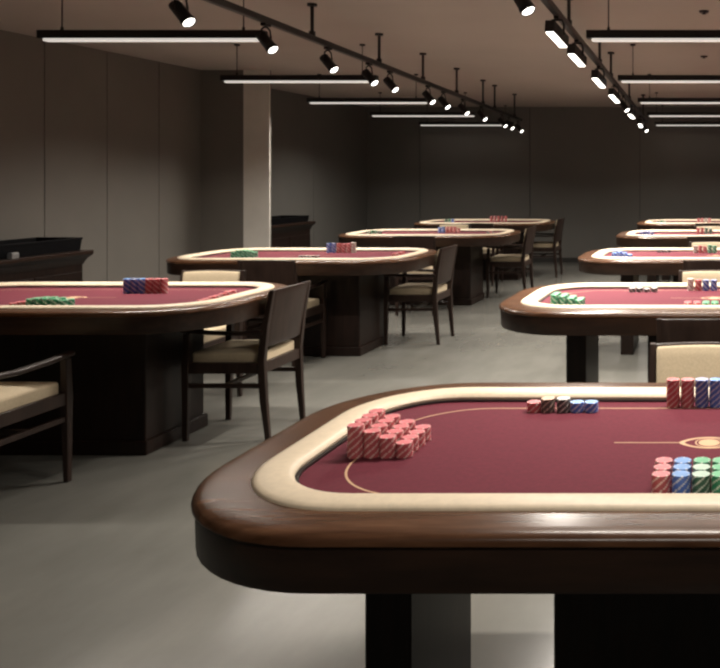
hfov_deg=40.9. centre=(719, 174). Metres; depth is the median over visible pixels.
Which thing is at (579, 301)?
stack
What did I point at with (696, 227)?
armchair
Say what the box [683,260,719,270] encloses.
armchair
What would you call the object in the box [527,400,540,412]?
stack
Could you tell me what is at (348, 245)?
stack
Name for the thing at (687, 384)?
stack
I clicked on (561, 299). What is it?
stack
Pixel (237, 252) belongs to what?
stack
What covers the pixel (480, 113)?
track spotlight
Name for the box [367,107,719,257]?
wall
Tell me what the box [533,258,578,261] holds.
baseboard
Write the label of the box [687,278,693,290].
stack
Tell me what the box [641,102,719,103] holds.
diffuser
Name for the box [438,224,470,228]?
armchair
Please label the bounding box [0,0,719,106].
ceiling
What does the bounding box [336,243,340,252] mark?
stack
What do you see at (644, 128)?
track spotlight
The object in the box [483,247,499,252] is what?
seat cushion
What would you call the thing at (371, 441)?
stack
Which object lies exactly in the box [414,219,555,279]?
table
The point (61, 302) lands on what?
stack
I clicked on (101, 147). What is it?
wall
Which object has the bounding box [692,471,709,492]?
stack
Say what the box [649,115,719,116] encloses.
diffuser
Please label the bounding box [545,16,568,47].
floodlight
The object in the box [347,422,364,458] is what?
stack
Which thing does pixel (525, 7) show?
track spotlight
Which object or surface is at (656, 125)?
diffuser
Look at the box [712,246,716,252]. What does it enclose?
stack
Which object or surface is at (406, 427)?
stack
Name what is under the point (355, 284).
table
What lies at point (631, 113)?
spotlight
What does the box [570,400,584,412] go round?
stack
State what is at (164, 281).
stack
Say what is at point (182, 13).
track spotlight
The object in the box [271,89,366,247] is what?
wall
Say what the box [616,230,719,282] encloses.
table
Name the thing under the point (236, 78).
linear pendant
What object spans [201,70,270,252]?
wall
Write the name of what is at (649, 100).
linear pendant
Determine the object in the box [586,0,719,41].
linear pendant
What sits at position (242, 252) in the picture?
stack
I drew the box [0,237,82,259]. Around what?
tray
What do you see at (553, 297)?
stack
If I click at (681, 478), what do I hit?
stack
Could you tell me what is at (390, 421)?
stack
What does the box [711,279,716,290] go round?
stack
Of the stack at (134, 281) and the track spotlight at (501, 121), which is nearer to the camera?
the stack at (134, 281)
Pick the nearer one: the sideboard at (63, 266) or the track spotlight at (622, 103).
the sideboard at (63, 266)
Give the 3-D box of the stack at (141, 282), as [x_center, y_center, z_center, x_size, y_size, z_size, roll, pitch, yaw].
[-3.169,0.608,4.550,0.037,0.079,0.037,0,0,17]
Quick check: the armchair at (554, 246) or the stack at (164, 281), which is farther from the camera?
the armchair at (554, 246)
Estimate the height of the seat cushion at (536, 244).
0.089 m
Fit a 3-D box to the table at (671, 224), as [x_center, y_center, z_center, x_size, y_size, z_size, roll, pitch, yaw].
[-0.020,1.011,11.250,2.180,0.778,1.100,0,0,0]
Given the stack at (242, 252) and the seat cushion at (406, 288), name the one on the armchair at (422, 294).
the seat cushion at (406, 288)
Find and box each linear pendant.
[36,0,267,41]
[220,44,378,82]
[307,74,427,103]
[370,92,474,116]
[419,105,513,125]
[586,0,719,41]
[618,44,719,82]
[638,74,719,103]
[647,92,719,116]
[654,105,719,125]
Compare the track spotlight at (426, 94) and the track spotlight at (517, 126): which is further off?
the track spotlight at (517, 126)
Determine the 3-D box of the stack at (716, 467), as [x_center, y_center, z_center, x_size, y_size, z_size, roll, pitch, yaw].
[0.001,0.628,1.730,0.039,0.040,0.039,0,0,38]
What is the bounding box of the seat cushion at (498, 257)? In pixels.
[490,254,528,261]
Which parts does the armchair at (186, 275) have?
leg, backrest, seat frame, leg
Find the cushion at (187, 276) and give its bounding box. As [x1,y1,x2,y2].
[182,271,239,281]
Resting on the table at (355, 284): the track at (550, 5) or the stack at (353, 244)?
the stack at (353, 244)
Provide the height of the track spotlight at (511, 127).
0.176 m
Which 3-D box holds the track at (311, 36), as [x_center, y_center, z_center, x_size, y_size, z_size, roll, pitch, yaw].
[-2.642,-0.923,6.610,0.059,0.343,10.025,0,0,-2]
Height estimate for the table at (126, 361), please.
0.778 m
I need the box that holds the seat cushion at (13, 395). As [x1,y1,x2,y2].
[0,382,58,412]
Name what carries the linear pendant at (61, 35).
hanging from the ceiling
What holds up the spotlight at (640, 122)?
attached to the track at (550, 5)
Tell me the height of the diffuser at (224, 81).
0.016 m
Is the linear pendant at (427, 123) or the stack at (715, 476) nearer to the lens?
the stack at (715, 476)
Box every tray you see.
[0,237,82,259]
[271,215,308,224]
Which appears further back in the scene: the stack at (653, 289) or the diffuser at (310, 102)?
the diffuser at (310, 102)
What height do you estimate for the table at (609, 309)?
0.778 m
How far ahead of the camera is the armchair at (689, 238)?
8.18 m
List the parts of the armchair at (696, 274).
leg, backrest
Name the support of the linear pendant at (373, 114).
hanging from the ceiling
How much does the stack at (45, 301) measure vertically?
0.046 m
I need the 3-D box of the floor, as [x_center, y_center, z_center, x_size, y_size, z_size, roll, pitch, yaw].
[-0.200,1.460,5.580,11.600,0.120,15.960,0,0,0]
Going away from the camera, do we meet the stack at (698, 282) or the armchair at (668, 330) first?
the armchair at (668, 330)
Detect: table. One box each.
[0,282,286,454]
[166,248,437,355]
[191,383,719,667]
[338,229,520,304]
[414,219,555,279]
[499,283,719,382]
[578,248,719,354]
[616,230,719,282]
[637,219,719,279]
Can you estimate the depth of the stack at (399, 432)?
1.94 m
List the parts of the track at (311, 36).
hanger rod, hanger rod, hanger rod, hanger rod, hanger rod, hanger rod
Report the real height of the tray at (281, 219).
0.075 m
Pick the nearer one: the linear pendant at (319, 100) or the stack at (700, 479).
the stack at (700, 479)
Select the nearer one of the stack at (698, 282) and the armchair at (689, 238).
the stack at (698, 282)
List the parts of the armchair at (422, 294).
leg, leg, armrest, seat frame, armrest, leg, backrest, leg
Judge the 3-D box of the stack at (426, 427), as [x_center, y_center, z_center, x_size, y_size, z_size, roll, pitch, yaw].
[-0.726,0.631,2.028,0.038,0.033,0.038,0,0,-24]
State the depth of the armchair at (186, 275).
5.25 m
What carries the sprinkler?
attached to the ceiling
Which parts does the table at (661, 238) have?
leg, padded rail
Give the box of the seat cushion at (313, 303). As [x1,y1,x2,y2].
[307,298,318,308]
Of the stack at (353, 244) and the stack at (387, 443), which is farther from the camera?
the stack at (353, 244)
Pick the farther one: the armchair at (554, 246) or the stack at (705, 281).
the armchair at (554, 246)
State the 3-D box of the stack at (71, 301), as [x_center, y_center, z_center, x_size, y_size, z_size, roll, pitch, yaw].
[-3.207,0.629,4.096,0.037,0.036,0.037,0,0,-18]
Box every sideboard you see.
[0,250,93,282]
[271,221,315,247]
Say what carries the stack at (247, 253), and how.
on the table at (355, 284)
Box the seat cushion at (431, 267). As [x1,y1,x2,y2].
[400,266,432,273]
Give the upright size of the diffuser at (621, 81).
0.016 m
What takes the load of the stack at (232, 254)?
on the table at (355, 284)
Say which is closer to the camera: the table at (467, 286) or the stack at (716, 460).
the stack at (716, 460)
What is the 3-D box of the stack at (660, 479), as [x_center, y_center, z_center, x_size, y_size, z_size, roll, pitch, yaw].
[-0.120,0.628,1.690,0.038,0.040,0.038,0,0,-19]
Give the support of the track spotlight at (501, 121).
hanging from the track at (311, 36)
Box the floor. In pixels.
[0,262,672,667]
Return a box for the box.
[7,252,18,258]
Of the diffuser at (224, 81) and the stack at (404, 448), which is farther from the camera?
the diffuser at (224, 81)
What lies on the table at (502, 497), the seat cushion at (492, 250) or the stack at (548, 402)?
the stack at (548, 402)
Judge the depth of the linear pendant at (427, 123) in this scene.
13.02 m
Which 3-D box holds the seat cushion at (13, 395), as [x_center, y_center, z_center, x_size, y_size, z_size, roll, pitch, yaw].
[-3.170,0.971,3.585,0.346,0.089,0.368,0,0,0]
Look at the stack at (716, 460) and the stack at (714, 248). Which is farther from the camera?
the stack at (714, 248)
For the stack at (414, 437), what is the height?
0.033 m
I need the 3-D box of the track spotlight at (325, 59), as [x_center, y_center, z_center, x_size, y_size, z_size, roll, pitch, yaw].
[-2.601,-0.762,5.526,0.129,0.176,0.087,0,0,0]
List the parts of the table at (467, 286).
padded rail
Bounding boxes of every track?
[203,0,521,120]
[540,0,647,122]
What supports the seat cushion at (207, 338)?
on the armchair at (186, 275)
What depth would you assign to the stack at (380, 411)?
2.02 m
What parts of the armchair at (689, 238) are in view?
leg, backrest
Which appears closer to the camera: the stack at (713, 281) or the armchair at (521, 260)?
the stack at (713, 281)
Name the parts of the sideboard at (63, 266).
door, cornice, door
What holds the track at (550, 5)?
hanging from the ceiling
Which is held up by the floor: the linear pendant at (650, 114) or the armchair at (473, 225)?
the armchair at (473, 225)
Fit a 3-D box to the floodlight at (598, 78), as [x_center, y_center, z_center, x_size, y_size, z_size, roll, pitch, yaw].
[-0.956,-0.779,6.562,0.092,0.158,0.261,0,0,0]
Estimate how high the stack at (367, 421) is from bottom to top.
0.073 m
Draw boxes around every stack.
[17,301,25,304]
[26,298,33,304]
[34,298,41,304]
[42,298,51,304]
[50,298,59,304]
[59,300,67,304]
[65,298,74,304]
[123,278,130,293]
[130,278,138,293]
[138,278,145,293]
[145,278,152,293]
[153,278,160,293]
[160,278,167,293]
[230,252,234,257]
[235,250,239,257]
[240,250,245,257]
[245,250,249,257]
[326,243,330,252]
[331,243,335,252]
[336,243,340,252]
[341,243,345,252]
[346,243,350,252]
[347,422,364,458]
[351,242,355,252]
[355,417,371,429]
[362,413,378,424]
[363,428,380,458]
[369,408,384,419]
[371,423,387,434]
[378,418,394,429]
[379,434,396,458]
[384,414,399,424]
[387,428,403,440]
[393,424,409,435]
[396,439,413,458]
[399,419,414,430]
[402,434,418,451]
[409,429,425,446]
[415,424,430,441]
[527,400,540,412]
[541,396,554,412]
[550,294,557,304]
[557,396,570,412]
[558,295,565,304]
[567,297,573,304]
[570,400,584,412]
[575,299,581,304]
[584,400,597,412]
[629,287,635,291]
[636,287,642,291]
[651,287,656,291]
[652,470,669,492]
[653,464,671,486]
[655,457,672,476]
[666,377,679,407]
[672,470,690,492]
[673,463,690,484]
[674,457,691,478]
[681,378,694,407]
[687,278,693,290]
[692,464,709,472]
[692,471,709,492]
[693,246,697,252]
[693,457,710,478]
[695,279,701,290]
[695,377,708,407]
[703,279,708,290]
[708,245,711,252]
[709,378,719,407]
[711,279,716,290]
[711,471,719,492]
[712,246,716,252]
[712,457,719,465]
[712,464,719,471]
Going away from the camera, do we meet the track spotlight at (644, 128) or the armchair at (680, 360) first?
the armchair at (680, 360)
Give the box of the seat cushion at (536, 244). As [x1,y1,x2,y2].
[533,242,558,246]
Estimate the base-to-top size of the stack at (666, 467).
0.040 m
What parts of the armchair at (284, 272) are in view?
leg, backrest, seat frame, leg, armrest, leg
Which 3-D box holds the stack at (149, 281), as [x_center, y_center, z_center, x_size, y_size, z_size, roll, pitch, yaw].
[-3.129,0.608,4.550,0.037,0.079,0.037,0,0,25]
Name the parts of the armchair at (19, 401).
seat frame, armrest, leg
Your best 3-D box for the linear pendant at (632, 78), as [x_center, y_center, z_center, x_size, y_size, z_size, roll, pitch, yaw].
[-0.152,-0.933,6.950,1.404,0.323,0.060,0,0,0]
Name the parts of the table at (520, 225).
padded rail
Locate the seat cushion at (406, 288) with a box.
[390,283,446,294]
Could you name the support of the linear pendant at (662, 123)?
hanging from the ceiling
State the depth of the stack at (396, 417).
2.02 m
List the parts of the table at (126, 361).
trim, padded rail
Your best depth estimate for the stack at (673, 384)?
2.31 m
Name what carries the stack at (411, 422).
on the table at (502, 497)
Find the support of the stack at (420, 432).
on the table at (502, 497)
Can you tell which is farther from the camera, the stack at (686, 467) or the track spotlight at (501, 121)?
the track spotlight at (501, 121)
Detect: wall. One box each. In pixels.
[0,30,200,281]
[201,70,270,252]
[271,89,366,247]
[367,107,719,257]
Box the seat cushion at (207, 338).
[204,325,225,342]
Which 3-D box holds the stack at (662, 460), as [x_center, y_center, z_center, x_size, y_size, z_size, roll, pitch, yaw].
[-0.120,0.628,1.772,0.038,0.040,0.038,0,0,13]
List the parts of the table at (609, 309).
leg, padded rail, trim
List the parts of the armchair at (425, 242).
leg, backrest, seat frame, leg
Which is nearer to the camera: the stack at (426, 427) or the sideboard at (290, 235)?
the stack at (426, 427)
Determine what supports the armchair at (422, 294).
on the floor
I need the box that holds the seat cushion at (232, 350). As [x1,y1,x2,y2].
[193,339,293,361]
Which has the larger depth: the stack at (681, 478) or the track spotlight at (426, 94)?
the track spotlight at (426, 94)
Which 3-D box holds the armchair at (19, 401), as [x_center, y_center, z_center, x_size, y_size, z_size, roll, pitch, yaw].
[-3.170,1.002,3.560,0.439,0.796,0.501,0,0,0]
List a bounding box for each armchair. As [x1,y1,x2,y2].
[0,351,74,481]
[180,270,245,396]
[181,281,310,440]
[237,260,327,366]
[383,244,457,344]
[393,236,447,315]
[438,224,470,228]
[461,223,502,285]
[485,226,535,297]
[523,218,564,277]
[649,342,719,382]
[657,318,719,342]
[678,270,719,282]
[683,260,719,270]
[687,236,719,247]
[689,241,719,247]
[695,223,719,225]
[695,226,719,229]
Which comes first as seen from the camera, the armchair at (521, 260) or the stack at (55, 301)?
the stack at (55, 301)
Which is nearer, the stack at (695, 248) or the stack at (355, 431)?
the stack at (355, 431)
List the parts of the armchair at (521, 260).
leg, leg, armrest, seat frame, armrest, leg, backrest, leg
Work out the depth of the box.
5.81 m
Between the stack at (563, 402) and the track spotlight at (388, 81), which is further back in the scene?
the track spotlight at (388, 81)
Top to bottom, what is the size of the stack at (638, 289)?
0.023 m
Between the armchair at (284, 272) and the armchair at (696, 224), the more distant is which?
the armchair at (696, 224)
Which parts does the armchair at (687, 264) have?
leg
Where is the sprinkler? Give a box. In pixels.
[699,10,708,14]
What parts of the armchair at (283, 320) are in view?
leg, armrest, leg, seat frame, armrest, leg, backrest, leg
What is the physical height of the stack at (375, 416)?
0.073 m
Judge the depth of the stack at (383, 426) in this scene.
1.94 m
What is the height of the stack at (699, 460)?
0.040 m
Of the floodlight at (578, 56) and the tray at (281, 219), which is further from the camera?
the tray at (281, 219)
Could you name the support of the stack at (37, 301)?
on the table at (126, 361)
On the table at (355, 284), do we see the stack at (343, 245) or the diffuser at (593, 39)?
the stack at (343, 245)
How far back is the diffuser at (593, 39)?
4.78 m
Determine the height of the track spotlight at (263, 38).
0.176 m
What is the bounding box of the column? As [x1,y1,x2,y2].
[243,70,269,247]
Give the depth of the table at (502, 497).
1.73 m
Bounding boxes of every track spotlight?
[168,0,195,27]
[256,23,278,53]
[320,47,338,73]
[362,63,378,86]
[383,71,398,92]
[422,85,435,104]
[438,91,450,109]
[458,99,469,115]
[477,106,487,121]
[498,114,507,127]
[506,117,514,129]
[514,0,535,16]
[515,120,523,132]
[619,95,629,112]
[642,120,648,132]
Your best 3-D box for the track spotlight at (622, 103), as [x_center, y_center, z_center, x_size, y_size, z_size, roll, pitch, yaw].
[-0.985,-0.731,8.547,0.126,0.178,0.085,0,0,19]
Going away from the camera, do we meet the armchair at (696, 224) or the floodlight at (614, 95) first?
the floodlight at (614, 95)
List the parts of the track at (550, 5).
hanger rod, hanger rod, hanger rod, hanger rod, hanger rod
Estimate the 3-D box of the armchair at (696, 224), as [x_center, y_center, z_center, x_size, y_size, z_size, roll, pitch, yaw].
[-0.110,1.002,10.675,0.439,0.796,0.501,0,0,0]
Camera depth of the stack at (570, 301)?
4.07 m
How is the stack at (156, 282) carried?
on the table at (126, 361)
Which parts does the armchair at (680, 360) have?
leg, backrest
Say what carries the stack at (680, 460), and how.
on the table at (502, 497)
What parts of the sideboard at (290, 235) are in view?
door, cornice, door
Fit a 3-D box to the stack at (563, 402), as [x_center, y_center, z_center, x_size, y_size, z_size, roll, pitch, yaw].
[-0.428,0.629,2.274,0.038,0.036,0.038,0,0,15]
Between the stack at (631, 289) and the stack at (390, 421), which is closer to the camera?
the stack at (390, 421)
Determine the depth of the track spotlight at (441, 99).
8.03 m
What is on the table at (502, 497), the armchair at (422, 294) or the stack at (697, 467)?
the stack at (697, 467)
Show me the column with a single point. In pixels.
(256, 96)
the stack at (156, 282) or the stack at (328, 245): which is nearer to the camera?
the stack at (156, 282)
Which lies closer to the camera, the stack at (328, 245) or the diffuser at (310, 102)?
the stack at (328, 245)
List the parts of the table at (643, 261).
leg, padded rail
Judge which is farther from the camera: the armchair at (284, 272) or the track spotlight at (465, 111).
the track spotlight at (465, 111)
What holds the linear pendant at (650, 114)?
hanging from the ceiling
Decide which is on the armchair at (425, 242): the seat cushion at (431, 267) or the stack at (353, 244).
the seat cushion at (431, 267)
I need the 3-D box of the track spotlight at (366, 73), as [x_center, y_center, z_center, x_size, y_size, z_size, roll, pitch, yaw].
[-2.621,-0.750,6.220,0.129,0.176,0.087,0,0,0]
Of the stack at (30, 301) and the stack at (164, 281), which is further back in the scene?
the stack at (164, 281)
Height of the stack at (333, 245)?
0.079 m
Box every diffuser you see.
[43,38,258,41]
[224,81,368,82]
[310,102,426,103]
[372,115,473,116]
[421,125,501,125]
[592,38,719,41]
[621,81,719,82]
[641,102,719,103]
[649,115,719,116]
[656,125,719,125]
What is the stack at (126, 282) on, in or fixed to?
on the table at (126, 361)
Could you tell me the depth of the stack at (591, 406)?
2.26 m
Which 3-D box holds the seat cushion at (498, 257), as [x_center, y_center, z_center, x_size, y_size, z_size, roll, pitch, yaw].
[-2.440,0.971,9.640,0.368,0.089,0.346,0,0,0]
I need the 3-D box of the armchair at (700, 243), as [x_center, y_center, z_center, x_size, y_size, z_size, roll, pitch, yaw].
[-0.080,1.002,7.315,0.439,0.796,0.501,0,0,0]
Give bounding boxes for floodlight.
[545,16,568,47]
[567,40,586,66]
[591,66,606,87]
[608,84,620,102]
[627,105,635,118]
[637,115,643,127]
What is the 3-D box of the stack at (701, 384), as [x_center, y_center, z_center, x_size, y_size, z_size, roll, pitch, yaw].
[-0.051,0.610,2.325,0.040,0.076,0.040,0,0,-26]
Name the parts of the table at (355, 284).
padded rail, trim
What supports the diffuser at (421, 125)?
attached to the linear pendant at (427, 123)
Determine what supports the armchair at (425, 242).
on the floor
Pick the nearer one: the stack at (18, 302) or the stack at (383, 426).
the stack at (383, 426)
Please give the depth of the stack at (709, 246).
6.88 m
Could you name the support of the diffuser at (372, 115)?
attached to the linear pendant at (373, 114)
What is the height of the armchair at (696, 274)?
0.796 m
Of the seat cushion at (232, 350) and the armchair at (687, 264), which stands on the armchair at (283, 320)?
the seat cushion at (232, 350)
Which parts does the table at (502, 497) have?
leg, padded rail, trim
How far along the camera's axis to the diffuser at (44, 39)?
4.78 m
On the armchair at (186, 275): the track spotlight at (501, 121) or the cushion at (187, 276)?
the cushion at (187, 276)
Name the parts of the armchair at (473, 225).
backrest, seat frame, leg, leg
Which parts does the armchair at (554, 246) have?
armrest, armrest, seat frame, leg, backrest, leg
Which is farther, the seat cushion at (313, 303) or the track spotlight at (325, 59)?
the seat cushion at (313, 303)
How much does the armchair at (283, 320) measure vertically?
0.796 m
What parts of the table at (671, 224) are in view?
leg, padded rail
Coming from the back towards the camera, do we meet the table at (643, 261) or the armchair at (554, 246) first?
the armchair at (554, 246)
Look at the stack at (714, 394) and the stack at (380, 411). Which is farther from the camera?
the stack at (714, 394)

